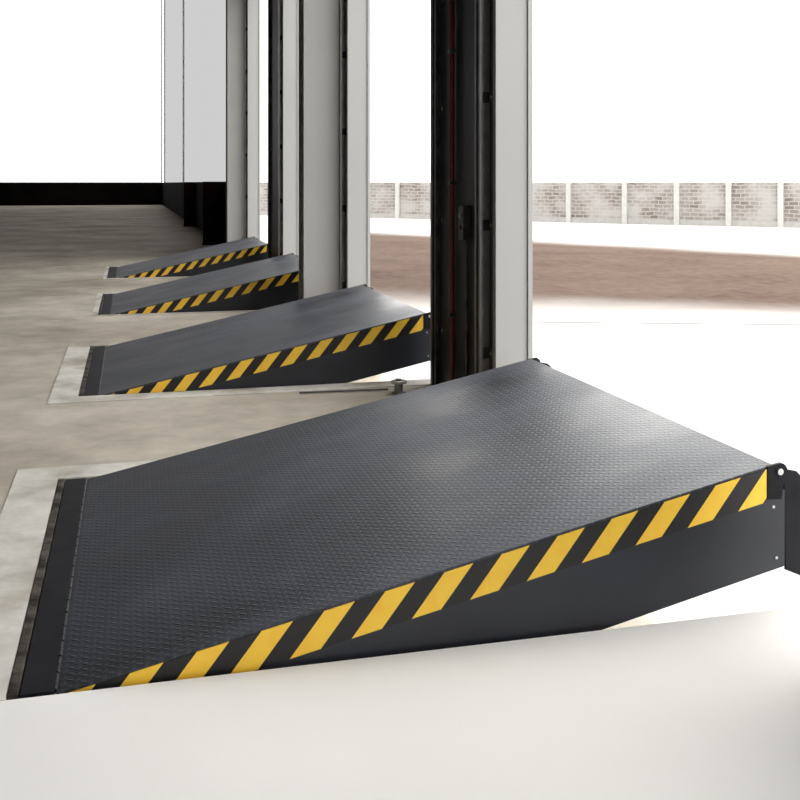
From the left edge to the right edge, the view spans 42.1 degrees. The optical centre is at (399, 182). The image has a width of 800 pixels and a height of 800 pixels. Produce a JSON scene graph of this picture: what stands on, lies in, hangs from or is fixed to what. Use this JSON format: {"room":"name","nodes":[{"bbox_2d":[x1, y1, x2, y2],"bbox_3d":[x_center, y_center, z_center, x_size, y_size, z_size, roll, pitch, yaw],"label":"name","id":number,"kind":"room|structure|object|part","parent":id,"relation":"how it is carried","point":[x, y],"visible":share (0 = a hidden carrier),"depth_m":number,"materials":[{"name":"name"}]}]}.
{"room":"distribution center","nodes":[
{"label":"distribution center","id":0,"kind":"room"},
{"bbox_2d":[0,182,161,205],"bbox_3d":[-22.006,0.641,60.509,16.270,1.340,0.200,0,0,-15],"label":"wall","id":1,"kind":"structure","parent":0,"point":[11,194],"depth_m":61.22,"materials":[{"name":"black paint"}]},
{"bbox_2d":[0,0,161,182],"bbox_3d":[-21.978,-5.859,60.490,15.915,11.660,0.150,0,0,-15],"label":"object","id":2,"kind":"structure","parent":1,"relation":"in","point":[81,80],"depth_m":61.30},
{"bbox_2d":[162,182,225,243],"bbox_3d":[-8.481,0.641,40.520,0.155,1.340,45.300,0,0,-15],"label":"wall","id":3,"kind":"structure","parent":0,"point":[172,192],"depth_m":31.65,"materials":[{"name":"black paint"}]},
{"bbox_2d":[164,0,225,181],"bbox_3d":[-8.447,-5.859,40.529,0.085,11.660,45.300,0,0,-15],"label":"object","id":4,"kind":"structure","parent":3,"relation":"in","point":[194,30],"depth_m":32.81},
{"bbox_2d":[271,0,277,257],"bbox_3d":[-1.583,-1.039,14.002,0.155,4.700,1.440,0,0,-15],"label":"wall","id":5,"kind":"structure","parent":0,"point":[274,3],"depth_m":14.19,"materials":[{"name":"black metal"}]},
{"bbox_2d":[103,266,189,278],"bbox_3d":[-3.149,1.314,15.558,2.443,0.014,2.156,0,0,-15],"label":"trim","id":6,"kind":"structure","parent":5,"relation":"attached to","point":[107,267],"depth_m":14.42,"materials":[{"name":"concrete"}]},
{"bbox_2d":[268,0,271,258],"bbox_3d":[-1.825,-1.044,14.559,0.033,4.690,0.160,0,0,-15],"label":"door track","id":7,"kind":"object","parent":5,"relation":"attached to","point":[269,1],"visible":0.96,"depth_m":14.55,"materials":[{"name":"metal"}]},
{"bbox_2d":[278,0,282,255],"bbox_3d":[-1.539,-1.044,13.415,0.055,4.690,0.160,0,0,-15],"label":"door track","id":8,"kind":"object","parent":5,"relation":"attached to","point":[280,2],"visible":0.78,"depth_m":13.41,"materials":[{"name":"metal"}]},
{"bbox_2d":[283,0,298,256],"bbox_3d":[-1.394,-1.039,13.296,0.209,4.700,0.050,0,0,-11],"label":"trim","id":9,"kind":"structure","parent":5,"relation":"attached to","point":[290,7],"depth_m":13.28,"materials":[{"name":"grey paint"}]},
{"bbox_2d":[346,0,346,281],"bbox_3d":[-0.554,-1.039,10.044,0.155,4.700,1.360,0,0,-15],"label":"wall","id":10,"kind":"structure","parent":0,"point":[346,0],"depth_m":9.48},
{"bbox_2d":[91,293,254,315],"bbox_3d":[-2.122,1.314,11.589,2.453,0.014,2.176,0,0,-15],"label":"trim","id":11,"kind":"structure","parent":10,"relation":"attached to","point":[99,295],"depth_m":10.58,"materials":[{"name":"concrete"}]},
{"bbox_2d":[340,0,346,289],"bbox_3d":[-0.519,-1.044,9.495,0.055,4.690,0.160,0,0,-15],"label":"door track","id":12,"kind":"object","parent":10,"relation":"attached to","point":[343,53],"visible":0.77,"depth_m":9.48,"materials":[{"name":"metal"}]},
{"bbox_2d":[347,0,369,287],"bbox_3d":[-0.375,-1.039,9.376,0.209,4.700,0.050,0,0,-11],"label":"trim","id":13,"kind":"structure","parent":10,"relation":"attached to","point":[358,11],"depth_m":9.35,"materials":[{"name":"grey paint"}]},
{"bbox_2d":[0,205,799,799],"bbox_3d":[-13.063,1.859,26.567,16.090,1.103,70.000,0,0,-15],"label":"floor","id":14,"kind":"structure","parent":0,"point":[702,708],"depth_m":2.63,"materials":[{"name":"white concrete"}]},
{"bbox_2d":[0,460,156,700],"bbox_3d":[-0.213,1.314,3.990,2.583,0.014,2.236,0,0,-15],"label":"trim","id":15,"kind":"structure","parent":14,"relation":"on","point":[25,513],"depth_m":3.82,"materials":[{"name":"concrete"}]},
{"bbox_2d":[107,237,267,277],"bbox_3d":[-3.100,1.249,15.571,2.445,0.770,2.022,0,0,-15],"label":"dock leveler","id":16,"kind":"object","parent":14,"relation":"on","point":[251,249],"visible":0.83,"depth_m":14.79,"materials":[{"name":"metal"}]},
{"bbox_3d":[-4.213,1.319,15.281,0.084,0.023,2.000,0,0,-15],"label":"plate","id":17,"kind":"part","parent":16,"relation":"part of","materials":[{"name":"black metal"}]},
{"bbox_2d":[183,182,194,225],"bbox_3d":[-6.399,0.641,31.555,0.340,1.340,0.340,0,0,-15],"label":"steel column","id":18,"kind":"structure","parent":14,"relation":"on","point":[188,186],"depth_m":31.41,"materials":[{"name":"metal"}]},
{"bbox_2d":[98,253,298,314],"bbox_3d":[-2.068,1.249,11.603,2.445,0.770,2.022,0,0,-15],"label":"dock leveler","id":19,"kind":"object","parent":14,"relation":"on","point":[274,281],"visible":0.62,"depth_m":10.81,"materials":[{"name":"metal"}]},
{"bbox_3d":[-3.181,1.319,11.313,0.084,0.023,2.000,0,0,-15],"label":"plate","id":20,"kind":"part","parent":19,"relation":"part of","materials":[{"name":"black metal"}]},
{"bbox_2d":[202,182,221,244],"bbox_3d":[-3.997,0.641,22.157,0.420,1.340,0.340,0,0,-15],"label":"steel column","id":21,"kind":"structure","parent":14,"relation":"on","point":[212,191],"depth_m":22.02,"materials":[{"name":"metal"}]},
{"bbox_2d":[226,0,243,242],"bbox_3d":[-2.764,-5.189,17.518,0.350,13.000,0.340,0,0,-15],"label":"door frame","id":22,"kind":"structure","parent":14,"relation":"on","point":[234,9],"depth_m":17.37,"materials":[{"name":"white metal"}]},
{"bbox_2d":[79,284,429,395],"bbox_3d":[-1.043,1.249,7.664,2.445,0.770,2.022,0,0,-15],"label":"dock leveler","id":23,"kind":"object","parent":14,"relation":"on","point":[351,334],"visible":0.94,"depth_m":6.93,"materials":[{"name":"metal"}]},
{"bbox_3d":[-2.157,1.319,7.375,0.084,0.023,2.000,0,0,-15],"label":"plate","id":24,"kind":"part","parent":23,"relation":"part of","materials":[{"name":"black metal"}]},
{"bbox_2d":[299,0,339,299],"bbox_3d":[-0.749,-5.189,9.621,0.375,13.000,0.340,0,0,-15],"label":"door frame","id":25,"kind":"structure","parent":14,"relation":"on","point":[319,20],"depth_m":9.48,"materials":[{"name":"white metal"}]},
{"bbox_2d":[299,388,387,393],"bbox_3d":[-0.350,1.301,6.507,0.560,0.011,0.013,0,0,-12],"label":"rod","id":26,"kind":"object","parent":14,"relation":"on","point":[381,388],"visible":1,"depth_m":6.50,"materials":[{"name":"grey metal"}]},
{"bbox_2d":[391,378,406,393],"bbox_3d":[-0.008,1.267,6.507,0.100,0.088,0.100,0,0,-15],"label":"peg","id":27,"kind":"object","parent":14,"relation":"on","point":[398,382],"visible":1,"depth_m":6.48,"materials":[{"name":"metal"}]},
{"bbox_3d":[-0.008,1.276,6.507,0.052,0.055,0.052,0,0,-15],"label":"stem","id":28,"kind":"part","parent":27,"relation":"part of","materials":[{"name":"grey metal"}]},
{"bbox_2d":[7,357,799,699],"bbox_3d":[-0.070,1.249,3.924,2.445,0.770,2.022,0,0,-15],"label":"dock leveler","id":29,"kind":"object","parent":14,"relation":"on","point":[528,498],"visible":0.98,"depth_m":3.23,"materials":[{"name":"metal"}]},
{"bbox_3d":[-1.184,1.319,3.634,0.084,0.023,2.000,0,0,-15],"label":"plate","id":30,"kind":"part","parent":29,"relation":"part of","materials":[{"name":"black metal"}]},
{"bbox_3d":[1.276,1.060,3.249,0.179,0.347,0.008,0,0,-15],"label":"lip plate","id":31,"kind":"part","parent":29,"relation":"part of","materials":[{"name":"black metal"}]},
{"bbox_2d":[440,0,492,382],"bbox_3d":[0.449,-1.039,6.187,0.155,4.700,1.190,0,0,-15],"label":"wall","id":32,"kind":"structure","parent":0,"point":[464,9],"depth_m":6.18,"materials":[{"name":"black metal"}]},
{"bbox_2d":[47,341,430,404],"bbox_3d":[-1.151,1.314,7.636,2.563,0.014,2.396,0,0,-15],"label":"trim","id":33,"kind":"structure","parent":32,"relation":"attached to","point":[66,388],"depth_m":6.62,"materials":[{"name":"concrete"}]},
{"bbox_2d":[430,0,430,383],"bbox_3d":[0.296,-1.039,6.778,0.195,4.700,0.030,0,0,-15],"label":"trim","id":34,"kind":"structure","parent":32,"relation":"attached to","point":[430,0],"depth_m":6.76,"materials":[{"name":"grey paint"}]},
{"bbox_2d":[431,0,443,384],"bbox_3d":[0.239,-1.044,6.623,0.033,4.690,0.160,0,0,-15],"label":"door track","id":35,"kind":"object","parent":32,"relation":"attached to","point":[437,108],"visible":0.92,"depth_m":6.62,"materials":[{"name":"metal"}]},
{"bbox_3d":[0.230,-1.044,6.657,0.033,4.690,0.090,0,0,-15],"label":"rail","id":36,"kind":"part","parent":35,"relation":"part of","materials":[{"name":"black metal"}]},
{"bbox_2d":[448,0,455,380],"bbox_3d":[0.315,-1.039,6.313,0.042,4.700,0.044,0,0,-15],"label":"conduit","id":37,"kind":"object","parent":32,"relation":"attached to","point":[452,50],"visible":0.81,"depth_m":6.30,"materials":[{"name":"black metal"}]},
{"bbox_2d":[458,205,470,375],"bbox_3d":[0.373,0.721,6.059,0.058,1.180,0.100,0,0,-15],"label":"control box","id":38,"kind":"object","parent":32,"relation":"attached to","point":[464,211],"visible":0.96,"depth_m":6.05,"materials":[{"name":"black paint"}]},
{"bbox_2d":[475,0,492,373],"bbox_3d":[0.462,-1.044,5.721,0.055,4.690,0.160,0,0,-15],"label":"door track","id":39,"kind":"object","parent":32,"relation":"attached to","point":[483,97],"visible":0.88,"depth_m":5.71,"materials":[{"name":"metal"}]},
{"bbox_2d":[493,0,532,368],"bbox_3d":[0.607,-1.039,5.602,0.209,4.700,0.050,0,0,-11],"label":"trim","id":40,"kind":"structure","parent":32,"relation":"attached to","point":[512,19],"depth_m":5.58,"materials":[{"name":"grey paint"}]},
{"bbox_3d":[-2.603,-1.039,17.922,0.155,4.700,1.340,0,0,-15],"label":"wall","id":41,"kind":"structure","parent":0,"visible":0},
{"bbox_2d":[244,0,246,238],"bbox_3d":[-2.571,-1.044,17.383,0.055,4.690,0.160,0,0,-15],"label":"door track","id":42,"kind":"object","parent":41,"relation":"attached to","point":[245,1],"visible":0.82,"depth_m":17.37,"materials":[{"name":"metal"}]},
{"bbox_2d":[247,0,259,239],"bbox_3d":[-2.426,-1.039,17.264,0.209,4.700,0.050,0,0,-11],"label":"trim","id":43,"kind":"structure","parent":41,"relation":"attached to","point":[253,6],"depth_m":17.25,"materials":[{"name":"grey paint"}]},
{"label":"outside","id":44,"kind":"structure","parent":0,"visible":0},
{"bbox_2d":[260,215,799,623],"bbox_3d":[64.590,2.461,73.630,157.910,0.100,230.000,0,0,-15],"label":"yard","id":45,"kind":"structure","parent":44,"point":[737,386],"depth_m":13.59,"materials":[{"name":"concrete"}]},
{"bbox_2d":[260,182,799,227],"bbox_3d":[7.716,1.191,65.134,83.269,2.440,0.391,0,0,34],"label":"wall","id":46,"kind":"structure","parent":45,"relation":"on","point":[736,204],"depth_m":60.55,"materials":[{"name":"brick"}]},
{"bbox_3d":[-0.175,1.191,70.361,0.300,2.440,0.140,0,0,34],"label":"post","id":47,"kind":"part","parent":46,"relation":"part of","materials":[{"name":"paint"}]},
{"bbox_3d":[10.249,1.191,63.257,0.300,2.440,0.140,0,0,34],"label":"post","id":48,"kind":"part","parent":46,"relation":"part of","materials":[{"name":"paint"}]},
{"bbox_3d":[13.220,1.191,61.232,0.300,2.440,0.140,0,0,34],"label":"post","id":49,"kind":"part","parent":46,"relation":"part of","materials":[{"name":"paint"}]},
{"bbox_3d":[15.814,1.191,59.464,0.300,2.440,0.140,0,0,34],"label":"post","id":50,"kind":"part","parent":46,"relation":"part of","materials":[{"name":"paint"}]},
{"bbox_3d":[18.262,1.191,57.796,0.300,2.440,0.140,0,0,34],"label":"post","id":51,"kind":"part","parent":46,"relation":"part of","materials":[{"name":"paint"}]},
{"bbox_3d":[20.577,1.191,56.218,0.300,2.440,0.140,0,0,34],"label":"post","id":52,"kind":"part","parent":46,"relation":"part of","materials":[{"name":"paint"}]},
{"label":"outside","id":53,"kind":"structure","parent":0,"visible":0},
{"bbox_2d":[370,230,799,324],"bbox_3d":[7.047,2.401,35.573,23.891,0.001,41.788,0,0,-15],"label":"road","id":54,"kind":"structure","parent":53,"point":[574,280],"depth_m":25.35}
]}

